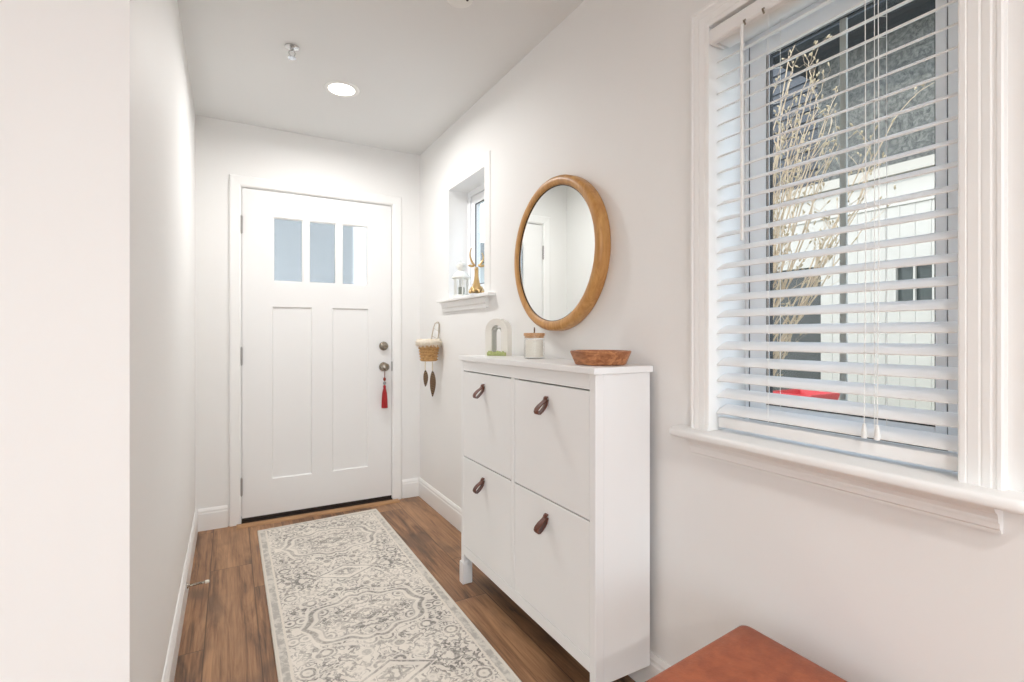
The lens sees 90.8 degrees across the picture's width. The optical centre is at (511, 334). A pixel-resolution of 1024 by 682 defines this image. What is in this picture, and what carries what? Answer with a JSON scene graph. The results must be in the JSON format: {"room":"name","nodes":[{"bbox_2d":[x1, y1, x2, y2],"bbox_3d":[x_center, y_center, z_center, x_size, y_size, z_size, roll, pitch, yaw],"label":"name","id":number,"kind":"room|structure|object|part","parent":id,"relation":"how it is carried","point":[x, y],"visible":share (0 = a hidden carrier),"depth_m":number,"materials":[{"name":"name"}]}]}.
{"room":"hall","nodes":[
{"label":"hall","id":0,"kind":"room"},
{"bbox_2d":[0,0,128,681],"bbox_3d":[-2.120,-0.065,0.331,3.024,2.440,0.120,0,0,-29],"label":"wall","id":1,"kind":"structure","parent":0,"point":[64,64],"depth_m":0.97,"materials":[{"name":"paint"}]},
{"bbox_2d":[129,0,194,681],"bbox_3d":[-1.366,-0.065,1.958,0.120,2.440,2.222,0,0,-29],"label":"wall","id":2,"kind":"structure","parent":0,"point":[161,106],"depth_m":1.41,"materials":[{"name":"paint"}]},
{"bbox_2d":[161,510,197,681],"bbox_3d":[-1.304,1.091,1.985,0.014,0.128,2.234,0,0,-29],"label":"baseboard","id":3,"kind":"structure","parent":2,"relation":"attached to","point":[174,643],"depth_m":1.94,"materials":[{"name":"paint"}]},
{"bbox_2d":[187,580,208,588],"bbox_3d":[-1.377,1.095,2.216,0.084,0.022,0.022,0,0,-29],"label":"door stop","id":4,"kind":"object","parent":2,"relation":"attached to","point":[205,581],"visible":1,"depth_m":2.21,"materials":[{"name":"silver metal"}]},
{"bbox_2d":[195,115,419,525],"bbox_3d":[-1.350,-0.065,3.331,1.488,2.440,0.160,0,0,-29],"label":"wall","id":5,"kind":"structure","parent":0,"point":[223,148],"depth_m":3.05,"materials":[{"name":"paint"}]},
{"bbox_2d":[198,505,227,531],"bbox_3d":[-1.773,1.091,2.994,0.153,0.128,0.014,0,0,-29],"label":"baseboard","id":6,"kind":"structure","parent":5,"relation":"attached to","point":[210,518],"depth_m":2.99,"materials":[{"name":"paint"}]},
{"bbox_2d":[229,174,401,526],"bbox_3d":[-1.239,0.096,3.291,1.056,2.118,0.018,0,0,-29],"label":"trim","id":7,"kind":"structure","parent":5,"relation":"attached to","point":[235,181],"depth_m":3.10,"materials":[{"name":"paint"}]},
{"bbox_2d":[241,188,391,521],"bbox_3d":[-1.241,0.124,3.290,0.936,2.035,0.118,0,0,-29],"label":"door","id":8,"kind":"structure","parent":5,"relation":"in","point":[316,347],"depth_m":3.28,"materials":[{"name":"paint"}]},
{"bbox_3d":[-1.431,-0.533,3.223,0.184,0.412,0.006,0,0,-29],"label":"pane","id":9,"kind":"part","parent":8,"relation":"part of","materials":[{"name":"clear glass"}]},
{"bbox_3d":[-1.250,-0.533,3.324,0.179,0.412,0.006,0,0,-29],"label":"pane","id":10,"kind":"part","parent":8,"relation":"part of","materials":[{"name":"clear glass"}]},
{"bbox_3d":[-1.070,-0.533,3.424,0.180,0.412,0.006,0,0,-29],"label":"pane","id":11,"kind":"part","parent":8,"relation":"part of","materials":[{"name":"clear glass"}]},
{"bbox_3d":[-0.874,0.224,3.467,0.062,0.062,0.070,0,0,-29],"label":"knob","id":12,"kind":"part","parent":8,"relation":"part of","materials":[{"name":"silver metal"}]},
{"bbox_2d":[382,371,387,407],"bbox_3d":[-0.877,0.357,3.472,0.040,0.298,0.041,0,0,-29],"label":"tassel","id":13,"kind":"object","parent":8,"relation":"hanging from","point":[384,393],"visible":0.81,"depth_m":3.46,"materials":[{"name":"red fabric"}]},
{"bbox_2d":[242,498,391,523],"bbox_3d":[-1.278,1.149,3.361,0.926,0.012,0.198,0,0,-29],"label":"trim","id":14,"kind":"structure","parent":5,"relation":"attached to","point":[388,498],"depth_m":3.27,"materials":[{"name":"brown metal"}]},
{"bbox_2d":[237,499,399,528],"bbox_3d":[-1.214,1.148,3.253,0.985,0.013,0.053,0,0,-29],"label":"trim","id":15,"kind":"structure","parent":5,"relation":"attached to","point":[306,515],"depth_m":3.22,"materials":[{"name":"brown wood"}]},
{"bbox_2d":[402,478,418,498],"bbox_3d":[-0.722,1.091,3.583,0.117,0.128,0.014,0,0,-29],"label":"baseboard","id":16,"kind":"structure","parent":5,"relation":"attached to","point":[410,487],"depth_m":3.58,"materials":[{"name":"paint"}]},
{"bbox_2d":[177,0,583,154],"bbox_3d":[-0.848,-1.385,-0.540,4.792,0.200,7.486,0,0,-29],"label":"ceiling","id":17,"kind":"structure","parent":0,"point":[416,67],"depth_m":2.33,"materials":[{"name":"paint"}]},
{"bbox_2d":[285,43,298,59],"bbox_3d":[-0.984,-1.260,2.257,0.060,0.050,0.060,0,0,-29],"label":"sprinkler","id":18,"kind":"object","parent":17,"relation":"attached to","point":[291,47],"visible":1,"depth_m":2.25,"materials":[{"name":"silver metal"}]},
{"bbox_2d":[323,80,359,96],"bbox_3d":[-0.892,-1.282,2.643,0.180,0.006,0.180,0,0,-29],"label":"recessed light","id":19,"kind":"object","parent":17,"relation":"in","point":[335,87],"visible":1,"depth_m":2.63,"materials":[{"name":"white plastic"}]},
{"bbox_2d":[328,83,354,95],"bbox_3d":[-0.892,-1.283,2.643,0.131,0.003,0.131,0,0,42],"label":"diffuser","id":20,"kind":"object","parent":19,"relation":"attached to","point":[337,89],"depth_m":2.64,"materials":[{"name":"white plastic"}]},
{"bbox_2d":[447,0,472,7],"bbox_3d":[-0.197,-1.265,1.898,0.104,0.040,0.104,0,0,-29],"label":"smoke detector","id":21,"kind":"object","parent":17,"relation":"attached to","point":[455,3],"visible":1,"depth_m":1.90,"materials":[{"name":"white plastic"}]},
{"bbox_2d":[174,496,634,681],"bbox_3d":[-0.848,1.255,-0.540,4.792,0.200,7.486,0,0,-29],"label":"floor","id":22,"kind":"structure","parent":0,"point":[226,636],"depth_m":2.13,"materials":[{"name":"brown wood"}]},
{"bbox_2d":[257,509,521,681],"bbox_3d":[-0.603,1.150,2.085,0.703,0.009,2.447,0,0,-29],"label":"runner rug","id":23,"kind":"object","parent":22,"relation":"on","point":[348,600],"visible":1,"depth_m":2.09,"materials":[{"name":"beige fabric"}]},
{"bbox_2d":[459,355,652,681],"bbox_3d":[0.082,0.627,1.970,0.272,1.056,1.008,0,0,-29],"label":"cabinet","id":24,"kind":"object","parent":22,"relation":"on","point":[555,453],"visible":0.99,"depth_m":1.64,"materials":[{"name":"paint"}]},
{"bbox_3d":[-0.217,0.595,2.355,0.030,0.950,0.028,0,0,-29],"label":"post","id":25,"kind":"part","parent":24,"relation":"part of","materials":[{"name":"paint"}]},
{"bbox_3d":[-0.140,0.641,2.138,0.048,0.059,0.024,0,0,-29],"label":"strap handle","id":26,"kind":"part","parent":24,"relation":"part of","materials":[{"name":"brown leather"}]},
{"bbox_3d":[-0.140,0.241,2.138,0.048,0.059,0.024,0,0,-29],"label":"strap handle","id":27,"kind":"part","parent":24,"relation":"part of","materials":[{"name":"brown leather"}]},
{"bbox_3d":[-0.106,0.769,2.144,0.018,0.408,0.449,0,0,-29],"label":"flap door","id":28,"kind":"part","parent":24,"relation":"part of","materials":[{"name":"paint"}]},
{"bbox_3d":[-0.106,0.366,2.144,0.018,0.388,0.449,0,0,-29],"label":"flap door","id":29,"kind":"part","parent":24,"relation":"part of","materials":[{"name":"paint"}]},
{"bbox_2d":[485,319,511,355],"bbox_3d":[-0.065,0.013,2.347,0.112,0.173,0.067,0,0,23],"label":"ornament","id":30,"kind":"object","parent":24,"relation":"on","point":[491,329],"visible":1,"depth_m":2.34,"materials":[{"name":"beige ceramic"}]},
{"bbox_3d":[0.014,0.569,1.931,0.020,0.898,0.935,0,0,-29],"label":"frame","id":31,"kind":"part","parent":24,"relation":"part of","materials":[{"name":"paint"}]},
{"bbox_2d":[524,327,544,356],"bbox_3d":[0.091,0.035,2.065,0.087,0.128,0.087,0,0,-29],"label":"candle jar","id":32,"kind":"object","parent":24,"relation":"on","point":[533,348],"visible":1,"depth_m":2.03,"materials":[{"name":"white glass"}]},
{"bbox_3d":[0.091,0.004,2.065,0.087,0.020,0.087,0,0,-29],"label":"lid","id":33,"kind":"part","parent":32,"relation":"part of","materials":[{"name":"brown wood"}]},
{"bbox_3d":[0.100,0.641,1.709,0.048,0.059,0.024,0,0,-29],"label":"strap handle","id":34,"kind":"part","parent":24,"relation":"part of","materials":[{"name":"brown leather"}]},
{"bbox_3d":[0.100,0.241,1.709,0.048,0.059,0.024,0,0,-29],"label":"strap handle","id":35,"kind":"part","parent":24,"relation":"part of","materials":[{"name":"brown leather"}]},
{"bbox_3d":[0.130,0.769,1.723,0.018,0.408,0.454,0,0,-29],"label":"flap door","id":36,"kind":"part","parent":24,"relation":"part of","materials":[{"name":"paint"}]},
{"bbox_3d":[0.130,0.366,1.723,0.018,0.388,0.454,0,0,-29],"label":"flap door","id":37,"kind":"part","parent":24,"relation":"part of","materials":[{"name":"paint"}]},
{"bbox_3d":[0.253,0.595,1.513,0.030,0.950,0.028,0,0,-29],"label":"post","id":38,"kind":"part","parent":24,"relation":"part of","materials":[{"name":"paint"}]},
{"bbox_2d":[570,350,630,365],"bbox_3d":[0.291,0.076,1.655,0.196,0.046,0.196,0,0,-29],"label":"wooden bowl","id":39,"kind":"object","parent":24,"relation":"on","point":[580,357],"visible":1,"depth_m":1.58,"materials":[{"name":"red wood"}]},
{"bbox_3d":[0.350,0.585,1.563,0.188,0.930,0.020,0,0,-29],"label":"panel","id":40,"kind":"part","parent":24,"relation":"part of","materials":[{"name":"paint"}]},
{"bbox_2d":[645,625,846,681],"bbox_3d":[0.503,0.929,0.957,0.406,0.453,0.443,0,0,-29],"label":"stool","id":41,"kind":"object","parent":22,"relation":"on","point":[743,654],"visible":1,"depth_m":1.07,"materials":[{"name":"brown wood"}]},
{"bbox_2d":[420,0,1023,681],"bbox_3d":[1.107,-0.065,0.668,0.200,2.440,7.286,0,0,-29],"label":"wall","id":42,"kind":"structure","parent":0,"point":[863,590],"depth_m":1.53,"materials":[{"name":"paint"}]},
{"bbox_2d":[415,322,441,396],"bbox_3d":[-0.539,0.156,3.230,0.170,0.479,0.174,0,0,-34],"label":"wall basket","id":43,"kind":"object","parent":42,"relation":"attached to","point":[428,347],"visible":1,"depth_m":3.19,"materials":[{"name":"wicker"}]},
{"bbox_2d":[442,296,487,311],"bbox_3d":[-0.284,-0.171,2.929,0.020,0.056,0.620,0,0,-29],"label":"trim","id":44,"kind":"structure","parent":42,"relation":"attached to","point":[480,302],"depth_m":2.87,"materials":[{"name":"paint"}]},
{"bbox_2d":[436,292,495,302],"bbox_3d":[-0.203,-0.208,2.946,0.231,0.018,0.740,0,0,-29],"label":"trim","id":45,"kind":"structure","parent":42,"relation":"attached to","point":[487,294],"depth_m":2.79,"materials":[{"name":"paint"}]},
{"bbox_2d":[452,258,470,296],"bbox_3d":[-0.302,-0.336,3.011,0.112,0.236,0.112,0,0,-29],"label":"candle lantern","id":46,"kind":"object","parent":45,"relation":"on","point":[461,274],"visible":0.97,"depth_m":2.99,"materials":[{"name":"white metal"}]},
{"bbox_2d":[458,287,463,293],"bbox_3d":[-0.302,-0.259,3.011,0.037,0.045,0.037,0,0,-29],"label":"candle","id":47,"kind":"object","parent":46,"relation":"on","point":[459,288],"depth_m":2.99,"materials":[{"name":"grey wax"}]},
{"bbox_3d":[-0.302,-0.285,3.011,0.086,0.098,0.088,0,0,-29],"label":"frame","id":48,"kind":"part","parent":46,"relation":"part of","materials":[{"name":"white metal"}]},
{"bbox_2d":[468,248,483,293],"bbox_3d":[-0.192,-0.345,2.745,0.092,0.252,0.085,0,0,1],"label":"deer figurine","id":49,"kind":"object","parent":45,"relation":"on","point":[475,288],"visible":0.94,"depth_m":2.73,"materials":[{"name":"gold metal"}]},
{"bbox_2d":[445,151,489,298],"bbox_3d":[-0.270,-0.588,2.920,0.004,0.749,0.634,0,0,-29],"label":"trim","id":50,"kind":"structure","parent":42,"relation":"attached to","point":[483,161],"depth_m":2.72,"materials":[{"name":"paint"}]},
{"bbox_2d":[468,184,483,294],"bbox_3d":[-0.133,-0.557,2.997,0.060,0.680,0.504,0,0,-29],"label":"window","id":51,"kind":"structure","parent":42,"relation":"in","point":[476,196],"depth_m":3.14,"materials":[{"name":"plastic"}]},
{"bbox_2d":[418,477,670,681],"bbox_3d":[1.062,1.091,0.529,0.014,0.128,7.086,0,0,-29],"label":"baseboard","id":52,"kind":"structure","parent":42,"relation":"attached to","point":[445,507],"depth_m":3.06,"materials":[{"name":"paint"}]},
{"bbox_2d":[514,174,610,330],"bbox_3d":[0.180,-0.327,2.063,0.052,0.626,0.626,0,0,-29],"label":"round mirror","id":53,"kind":"object","parent":42,"relation":"attached to","point":[563,245],"visible":1,"depth_m":2.00,"materials":[{"name":"brown wood"}]},
{"bbox_2d":[520,185,594,320],"bbox_3d":[0.172,-0.327,2.059,0.009,0.547,0.547,0,0,-29],"label":"mirror glass","id":54,"kind":"object","parent":53,"relation":"attached to","point":[557,225],"depth_m":2.02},
{"bbox_2d":[713,0,818,429],"bbox_3d":[0.791,-0.303,1.233,0.200,1.149,0.580,0,0,-29],"label":"window frame","id":55,"kind":"structure","parent":42,"relation":"attached to","point":[720,68],"depth_m":1.45,"materials":[{"name":"paint"}]},
{"bbox_2d":[685,438,1002,533],"bbox_3d":[0.684,0.324,1.177,0.040,0.056,0.678,0,0,-29],"label":"trim","id":56,"kind":"structure","parent":42,"relation":"attached to","point":[968,514],"depth_m":1.06,"materials":[{"name":"paint"}]},
{"bbox_2d":[669,425,1023,514],"bbox_3d":[0.736,0.284,1.198,0.211,0.024,0.772,0,0,-29],"label":"trim","id":57,"kind":"structure","parent":42,"relation":"attached to","point":[944,483],"depth_m":1.05,"materials":[{"name":"paint"}]},
{"bbox_2d":[691,0,1007,490],"bbox_3d":[0.695,-0.329,1.179,0.020,1.201,0.684,0,0,-29],"label":"trim","id":58,"kind":"structure","parent":42,"relation":"attached to","point":[982,24],"depth_m":0.92,"materials":[{"name":"paint"}]},
{"bbox_2d":[745,0,957,453],"bbox_3d":[0.845,-0.299,1.264,0.045,1.133,0.556,0,0,-29],"label":"window","id":59,"kind":"structure","parent":42,"relation":"in","point":[948,38],"depth_m":1.28,"materials":[{"name":"plastic"}]},
{"bbox_2d":[709,0,957,471],"bbox_3d":[0.714,-0.298,1.191,0.088,1.119,0.547,0,0,-29],"label":"window blind","id":60,"kind":"object","parent":59,"relation":"attached to","point":[760,14],"visible":0.9,"depth_m":1.15,"materials":[{"name":"white plastic"}]},
{"bbox_3d":[0.674,-0.296,1.297,0.052,1.042,0.001,0,0,-29],"label":"ladder cord","id":61,"kind":"part","parent":60,"relation":"part of","materials":[{"name":"white fabric"}]},
{"bbox_3d":[0.729,0.247,1.200,0.036,0.029,0.539,0,0,-29],"label":"rail","id":62,"kind":"part","parent":60,"relation":"part of","materials":[{"name":"white plastic"}]},
{"bbox_3d":[0.761,-0.313,1.068,0.005,1.005,0.029,0,0,-29],"label":"lift cord","id":63,"kind":"part","parent":60,"relation":"part of","materials":[{"name":"white fabric"}]},
{"bbox_3d":[0.792,-0.296,1.085,0.052,1.042,0.001,0,0,-29],"label":"ladder cord","id":64,"kind":"part","parent":60,"relation":"part of","materials":[{"name":"white fabric"}]},
{"label":"outside","id":65,"kind":"structure","parent":0,"visible":0},
{"bbox_3d":[3.759,1.365,-0.532,3.158,0.180,11.400,0,0,-29],"label":"ground","id":66,"kind":"structure","parent":65,"visible":0},
{"bbox_2d":[773,34,934,375],"bbox_3d":[1.672,-0.324,3.140,0.815,3.226,1.591,0,0,-29],"label":"tree","id":67,"kind":"object","parent":66,"relation":"on","point":[776,234],"visible":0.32,"depth_m":3.07,"materials":[{"name":"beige plant"}]},
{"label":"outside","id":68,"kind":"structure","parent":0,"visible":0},
{"bbox_3d":[8.677,1.362,11.730,17.400,0.185,28.000,0,0,-29],"label":"lawn","id":69,"kind":"structure","parent":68,"visible":0},
{"bbox_2d":[480,242,483,282],"bbox_3d":[-2.364,-1.585,23.887,7.400,5.720,6.800,0,0,-29],"label":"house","id":70,"kind":"structure","parent":69,"relation":"on","point":[481,243],"depth_m":21.11,"materials":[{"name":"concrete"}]},
{"bbox_2d":[773,64,817,192],"bbox_3d":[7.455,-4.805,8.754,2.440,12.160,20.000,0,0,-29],"label":"house","id":71,"kind":"structure","parent":69,"relation":"on","point":[798,82],"depth_m":9.79,"materials":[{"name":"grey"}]},
{"bbox_2d":[773,389,839,399],"bbox_3d":[3.403,0.985,6.052,0.974,0.570,0.520,0,0,-29],"label":"cart","id":72,"kind":"object","parent":69,"relation":"on","point":[798,392],"visible":0.02,"depth_m":6.15,"materials":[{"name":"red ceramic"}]},
{"bbox_2d":[773,0,934,410],"bbox_3d":[5.485,-1.935,6.335,3.240,6.420,16.300,0,0,-29],"label":"house","id":73,"kind":"structure","parent":69,"relation":"on","point":[925,70],"depth_m":6.21,"materials":[{"name":"white"}]},
{"bbox_3d":[4.015,0.175,7.305,0.058,2.200,0.970,0,0,-29],"label":"garage door","id":74,"kind":"part","parent":73,"relation":"part of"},
{"bbox_3d":[4.836,-0.595,5.765,0.010,0.460,0.740,0,0,-29],"label":"pane","id":75,"kind":"part","parent":73,"relation":"part of","materials":[{"name":"grey glass"}]}
]}

